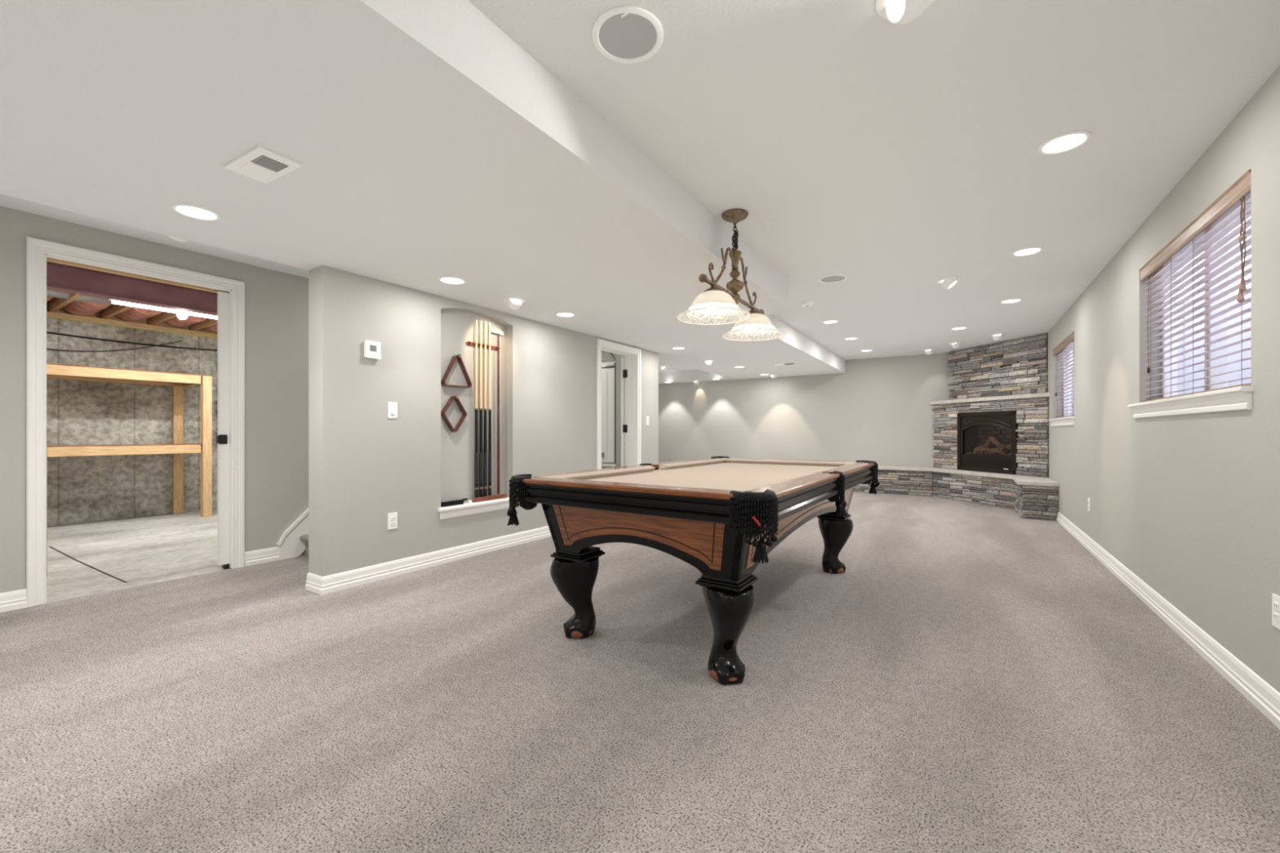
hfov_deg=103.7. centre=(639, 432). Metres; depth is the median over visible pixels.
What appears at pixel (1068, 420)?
window
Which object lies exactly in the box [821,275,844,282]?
grille
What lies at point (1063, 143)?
recessed light
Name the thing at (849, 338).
recessed light
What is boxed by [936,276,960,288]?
light
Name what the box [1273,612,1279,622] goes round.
receptacle
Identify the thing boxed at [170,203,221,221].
recessed light
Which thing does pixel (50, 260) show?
trim
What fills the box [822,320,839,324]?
recessed light
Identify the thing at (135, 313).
insulation batt
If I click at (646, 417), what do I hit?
light switch
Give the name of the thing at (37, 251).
trim
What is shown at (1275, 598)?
power outlet
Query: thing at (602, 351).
trim
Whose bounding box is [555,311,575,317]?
recessed light
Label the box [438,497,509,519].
trim
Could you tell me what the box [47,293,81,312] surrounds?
joist
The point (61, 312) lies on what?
plate
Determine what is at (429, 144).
ceiling
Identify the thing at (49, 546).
crack
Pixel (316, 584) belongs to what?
baseboard
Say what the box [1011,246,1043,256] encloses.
recessed light
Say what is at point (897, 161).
ceiling
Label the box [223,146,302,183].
ceiling vent
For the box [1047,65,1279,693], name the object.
wall
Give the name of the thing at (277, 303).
wall
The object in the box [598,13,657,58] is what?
grille
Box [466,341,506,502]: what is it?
cue rack
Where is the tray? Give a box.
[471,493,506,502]
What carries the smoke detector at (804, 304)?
attached to the ceiling at (897, 161)
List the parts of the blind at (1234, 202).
tilt cord, ladder cord, ladder cord, rail, ladder cord, pull cord, ladder cord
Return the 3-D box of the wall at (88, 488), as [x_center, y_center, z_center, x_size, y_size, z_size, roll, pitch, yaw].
[-6.579,-0.120,5.814,0.150,2.360,4.500,0,0,33]
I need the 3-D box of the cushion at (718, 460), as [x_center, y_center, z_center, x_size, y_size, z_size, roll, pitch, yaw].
[0.454,0.249,3.950,0.051,0.042,1.092,0,0,34]
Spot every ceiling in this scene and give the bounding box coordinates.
[0,0,845,384]
[0,0,1279,372]
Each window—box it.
[1048,347,1074,426]
[1128,207,1253,418]
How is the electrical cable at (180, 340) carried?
attached to the wall at (88, 488)
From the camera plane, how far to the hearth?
7.31 m
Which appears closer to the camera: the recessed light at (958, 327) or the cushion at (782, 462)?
the cushion at (782, 462)
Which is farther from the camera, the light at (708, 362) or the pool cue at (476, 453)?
the light at (708, 362)
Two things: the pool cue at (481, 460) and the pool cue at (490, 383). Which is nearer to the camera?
the pool cue at (481, 460)
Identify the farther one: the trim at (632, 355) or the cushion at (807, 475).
the trim at (632, 355)
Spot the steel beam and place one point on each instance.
(61, 277)
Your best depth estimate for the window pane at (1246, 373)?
3.23 m
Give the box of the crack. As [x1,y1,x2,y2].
[48,546,127,582]
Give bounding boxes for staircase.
[299,533,308,555]
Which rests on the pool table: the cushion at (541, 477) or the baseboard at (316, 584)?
the cushion at (541, 477)
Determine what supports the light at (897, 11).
attached to the ceiling at (897, 161)
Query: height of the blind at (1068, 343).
0.856 m
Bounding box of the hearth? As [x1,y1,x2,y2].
[853,465,1058,520]
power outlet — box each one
[387,512,397,529]
[1088,497,1090,511]
[1271,593,1279,629]
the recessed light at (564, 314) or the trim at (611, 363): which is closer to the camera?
the recessed light at (564, 314)
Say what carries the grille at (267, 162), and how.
attached to the ceiling vent at (261, 164)
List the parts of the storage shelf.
shelf rail, shelf rail, shelf rail, post, post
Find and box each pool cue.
[474,320,478,497]
[479,320,483,497]
[483,321,487,496]
[488,322,491,495]
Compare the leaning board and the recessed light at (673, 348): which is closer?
the leaning board
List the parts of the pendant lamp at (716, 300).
light bulb, lamp shade, scroll arm, chain, scroll arm, light bulb, lamp shade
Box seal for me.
[46,315,217,338]
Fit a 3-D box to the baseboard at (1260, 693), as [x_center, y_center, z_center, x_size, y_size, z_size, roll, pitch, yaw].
[2.143,0.986,1.591,0.020,0.108,10.190,0,0,33]
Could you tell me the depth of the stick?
4.54 m
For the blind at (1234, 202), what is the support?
attached to the window at (1237, 398)
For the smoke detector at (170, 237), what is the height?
0.140 m
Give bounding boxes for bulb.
[176,311,187,319]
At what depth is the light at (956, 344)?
7.37 m
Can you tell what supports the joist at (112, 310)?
attached to the ceiling
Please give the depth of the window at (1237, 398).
2.52 m
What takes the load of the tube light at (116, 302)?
hanging from the ceiling
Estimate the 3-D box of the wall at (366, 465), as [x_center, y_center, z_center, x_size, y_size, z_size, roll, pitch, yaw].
[-0.976,-0.018,5.080,0.188,2.116,4.255,0,0,33]
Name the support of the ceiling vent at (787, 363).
in the ceiling at (429, 144)
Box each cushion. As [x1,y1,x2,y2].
[541,476,744,491]
[542,465,655,479]
[658,457,724,469]
[723,457,857,466]
[744,472,816,491]
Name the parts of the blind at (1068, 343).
tilt cord, ladder cord, ladder cord, ladder cord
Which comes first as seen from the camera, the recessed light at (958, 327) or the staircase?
the staircase
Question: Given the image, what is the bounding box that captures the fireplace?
[929,333,1049,477]
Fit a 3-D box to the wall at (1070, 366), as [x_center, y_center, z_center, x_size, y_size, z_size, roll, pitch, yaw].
[5.250,-0.360,5.342,0.850,1.000,1.900,0,0,33]
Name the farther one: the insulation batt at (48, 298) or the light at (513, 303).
the insulation batt at (48, 298)
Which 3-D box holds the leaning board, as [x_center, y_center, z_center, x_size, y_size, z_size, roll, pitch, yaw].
[-4.360,0.544,3.594,0.040,1.008,0.152,0,0,33]
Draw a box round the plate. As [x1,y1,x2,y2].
[46,302,217,337]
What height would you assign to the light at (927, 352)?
0.108 m
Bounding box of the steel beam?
[46,261,217,315]
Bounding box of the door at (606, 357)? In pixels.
[601,351,624,468]
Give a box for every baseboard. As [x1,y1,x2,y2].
[0,546,279,612]
[305,525,551,595]
[1056,511,1279,729]
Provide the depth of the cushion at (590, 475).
2.94 m
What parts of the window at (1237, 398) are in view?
sill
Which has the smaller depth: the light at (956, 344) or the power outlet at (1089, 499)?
the power outlet at (1089, 499)
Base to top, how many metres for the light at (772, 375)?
0.091 m
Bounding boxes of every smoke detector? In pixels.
[166,235,188,241]
[800,301,813,306]
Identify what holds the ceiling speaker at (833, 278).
attached to the ceiling at (897, 161)
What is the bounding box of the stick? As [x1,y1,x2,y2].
[491,328,503,494]
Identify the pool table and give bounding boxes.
[506,456,879,684]
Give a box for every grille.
[251,155,287,171]
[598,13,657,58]
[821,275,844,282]
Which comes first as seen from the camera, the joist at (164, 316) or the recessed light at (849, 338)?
the joist at (164, 316)
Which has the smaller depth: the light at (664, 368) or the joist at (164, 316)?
the joist at (164, 316)
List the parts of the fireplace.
arch moulding, frame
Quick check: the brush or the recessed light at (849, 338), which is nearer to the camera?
the brush
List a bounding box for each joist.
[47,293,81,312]
[99,304,133,319]
[146,311,177,325]
[188,318,217,330]
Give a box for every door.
[216,291,229,568]
[601,351,624,468]
[621,356,626,466]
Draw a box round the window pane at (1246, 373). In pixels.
[1177,293,1250,395]
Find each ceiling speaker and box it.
[591,5,663,63]
[817,274,848,283]
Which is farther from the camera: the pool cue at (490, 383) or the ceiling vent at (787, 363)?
the ceiling vent at (787, 363)
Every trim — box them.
[26,236,244,607]
[46,257,227,293]
[276,507,308,559]
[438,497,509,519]
[596,337,640,468]
[601,351,615,463]
[601,361,617,466]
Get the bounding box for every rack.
[440,354,471,387]
[440,395,466,431]
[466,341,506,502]
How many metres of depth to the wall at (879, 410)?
9.43 m
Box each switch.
[387,401,397,418]
[645,416,648,425]
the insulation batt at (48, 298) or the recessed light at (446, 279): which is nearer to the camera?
the recessed light at (446, 279)
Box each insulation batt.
[46,296,53,302]
[62,300,111,315]
[115,306,163,320]
[163,315,207,326]
[204,324,217,332]
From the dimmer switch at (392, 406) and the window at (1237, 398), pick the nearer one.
the window at (1237, 398)
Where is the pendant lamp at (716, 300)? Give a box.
[676,208,785,341]
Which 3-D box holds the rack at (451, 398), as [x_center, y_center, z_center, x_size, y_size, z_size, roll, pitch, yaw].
[-1.532,-0.151,4.149,0.064,0.300,0.226,0,0,33]
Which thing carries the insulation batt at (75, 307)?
attached to the ceiling
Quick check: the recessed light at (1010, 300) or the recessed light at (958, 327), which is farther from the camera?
the recessed light at (958, 327)
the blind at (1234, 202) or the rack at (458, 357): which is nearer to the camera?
the blind at (1234, 202)
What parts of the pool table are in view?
leg, leg plate, rail, rail, wood panel, rail, leg plate, leg, rail, rail, wood panel, leg plate, leg, rail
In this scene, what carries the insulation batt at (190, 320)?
attached to the ceiling
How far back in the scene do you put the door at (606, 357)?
6.97 m
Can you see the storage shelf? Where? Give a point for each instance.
(57, 371)
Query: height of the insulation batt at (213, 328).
0.230 m
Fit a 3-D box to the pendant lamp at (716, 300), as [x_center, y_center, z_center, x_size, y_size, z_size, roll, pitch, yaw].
[0.571,-0.970,3.020,0.401,0.680,1.023,0,0,33]
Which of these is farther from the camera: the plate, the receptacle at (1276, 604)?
the plate
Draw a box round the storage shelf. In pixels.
[46,363,215,517]
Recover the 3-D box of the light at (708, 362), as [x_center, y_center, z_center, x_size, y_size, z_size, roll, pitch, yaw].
[1.037,-1.063,7.588,0.180,0.120,0.180,0,0,33]
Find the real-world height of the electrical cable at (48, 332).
0.133 m
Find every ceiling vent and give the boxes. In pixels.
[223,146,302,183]
[772,362,796,365]
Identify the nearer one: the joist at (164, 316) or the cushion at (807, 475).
the cushion at (807, 475)
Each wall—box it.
[0,205,308,592]
[46,317,217,525]
[308,265,658,577]
[658,352,951,467]
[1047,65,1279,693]
[1070,366,1071,415]
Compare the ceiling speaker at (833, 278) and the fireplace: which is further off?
the fireplace
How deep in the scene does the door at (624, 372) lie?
6.47 m
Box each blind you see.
[1053,331,1074,417]
[1138,169,1250,401]
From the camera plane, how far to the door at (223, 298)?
3.83 m
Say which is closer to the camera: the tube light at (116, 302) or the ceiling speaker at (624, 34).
the ceiling speaker at (624, 34)
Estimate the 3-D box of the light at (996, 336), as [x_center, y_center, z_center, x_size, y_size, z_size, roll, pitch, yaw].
[4.820,-1.289,6.769,0.180,0.109,0.180,0,0,33]
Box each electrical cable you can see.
[46,331,217,351]
[46,340,182,351]
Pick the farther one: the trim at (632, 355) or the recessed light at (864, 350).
the recessed light at (864, 350)
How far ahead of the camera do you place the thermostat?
3.48 m
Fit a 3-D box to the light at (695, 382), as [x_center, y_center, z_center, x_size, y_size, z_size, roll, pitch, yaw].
[1.185,-1.056,10.569,0.180,0.110,0.180,0,0,33]
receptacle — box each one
[1273,601,1279,611]
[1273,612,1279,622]
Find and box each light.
[109,299,217,319]
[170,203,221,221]
[438,275,466,284]
[502,297,525,310]
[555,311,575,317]
[659,365,669,371]
[671,346,685,349]
[692,380,700,384]
[702,360,714,365]
[769,373,778,377]
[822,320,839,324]
[844,337,857,340]
[860,349,872,351]
[875,0,935,24]
[922,349,935,355]
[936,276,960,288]
[948,342,963,348]
[951,326,968,329]
[989,333,1005,340]
[1000,298,1022,303]
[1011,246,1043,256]
[1038,130,1091,155]
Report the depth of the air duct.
5.14 m
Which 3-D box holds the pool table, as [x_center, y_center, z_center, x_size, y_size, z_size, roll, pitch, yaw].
[0.565,0.628,3.166,1.399,0.823,2.503,0,0,34]
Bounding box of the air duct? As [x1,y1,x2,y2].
[46,289,115,304]
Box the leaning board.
[46,437,47,576]
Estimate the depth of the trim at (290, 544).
4.17 m
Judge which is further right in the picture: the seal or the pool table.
the pool table
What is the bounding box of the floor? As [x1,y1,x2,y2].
[0,491,1279,852]
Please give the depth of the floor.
1.89 m
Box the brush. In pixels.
[440,497,467,506]
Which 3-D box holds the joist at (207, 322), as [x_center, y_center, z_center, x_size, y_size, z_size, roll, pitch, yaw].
[-4.385,-1.475,5.680,3.870,0.250,0.040,0,0,33]
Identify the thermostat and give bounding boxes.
[364,340,381,359]
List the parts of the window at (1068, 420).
sill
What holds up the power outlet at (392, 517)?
attached to the wall at (366, 465)
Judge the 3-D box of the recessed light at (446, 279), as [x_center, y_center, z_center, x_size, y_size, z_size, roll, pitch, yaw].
[-1.331,-1.073,3.559,0.184,0.007,0.184,0,0,33]
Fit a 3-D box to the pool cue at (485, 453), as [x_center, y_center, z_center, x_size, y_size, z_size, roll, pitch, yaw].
[-1.361,-0.204,4.421,0.032,1.532,0.032,0,0,33]
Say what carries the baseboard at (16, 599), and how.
attached to the wall at (277, 303)

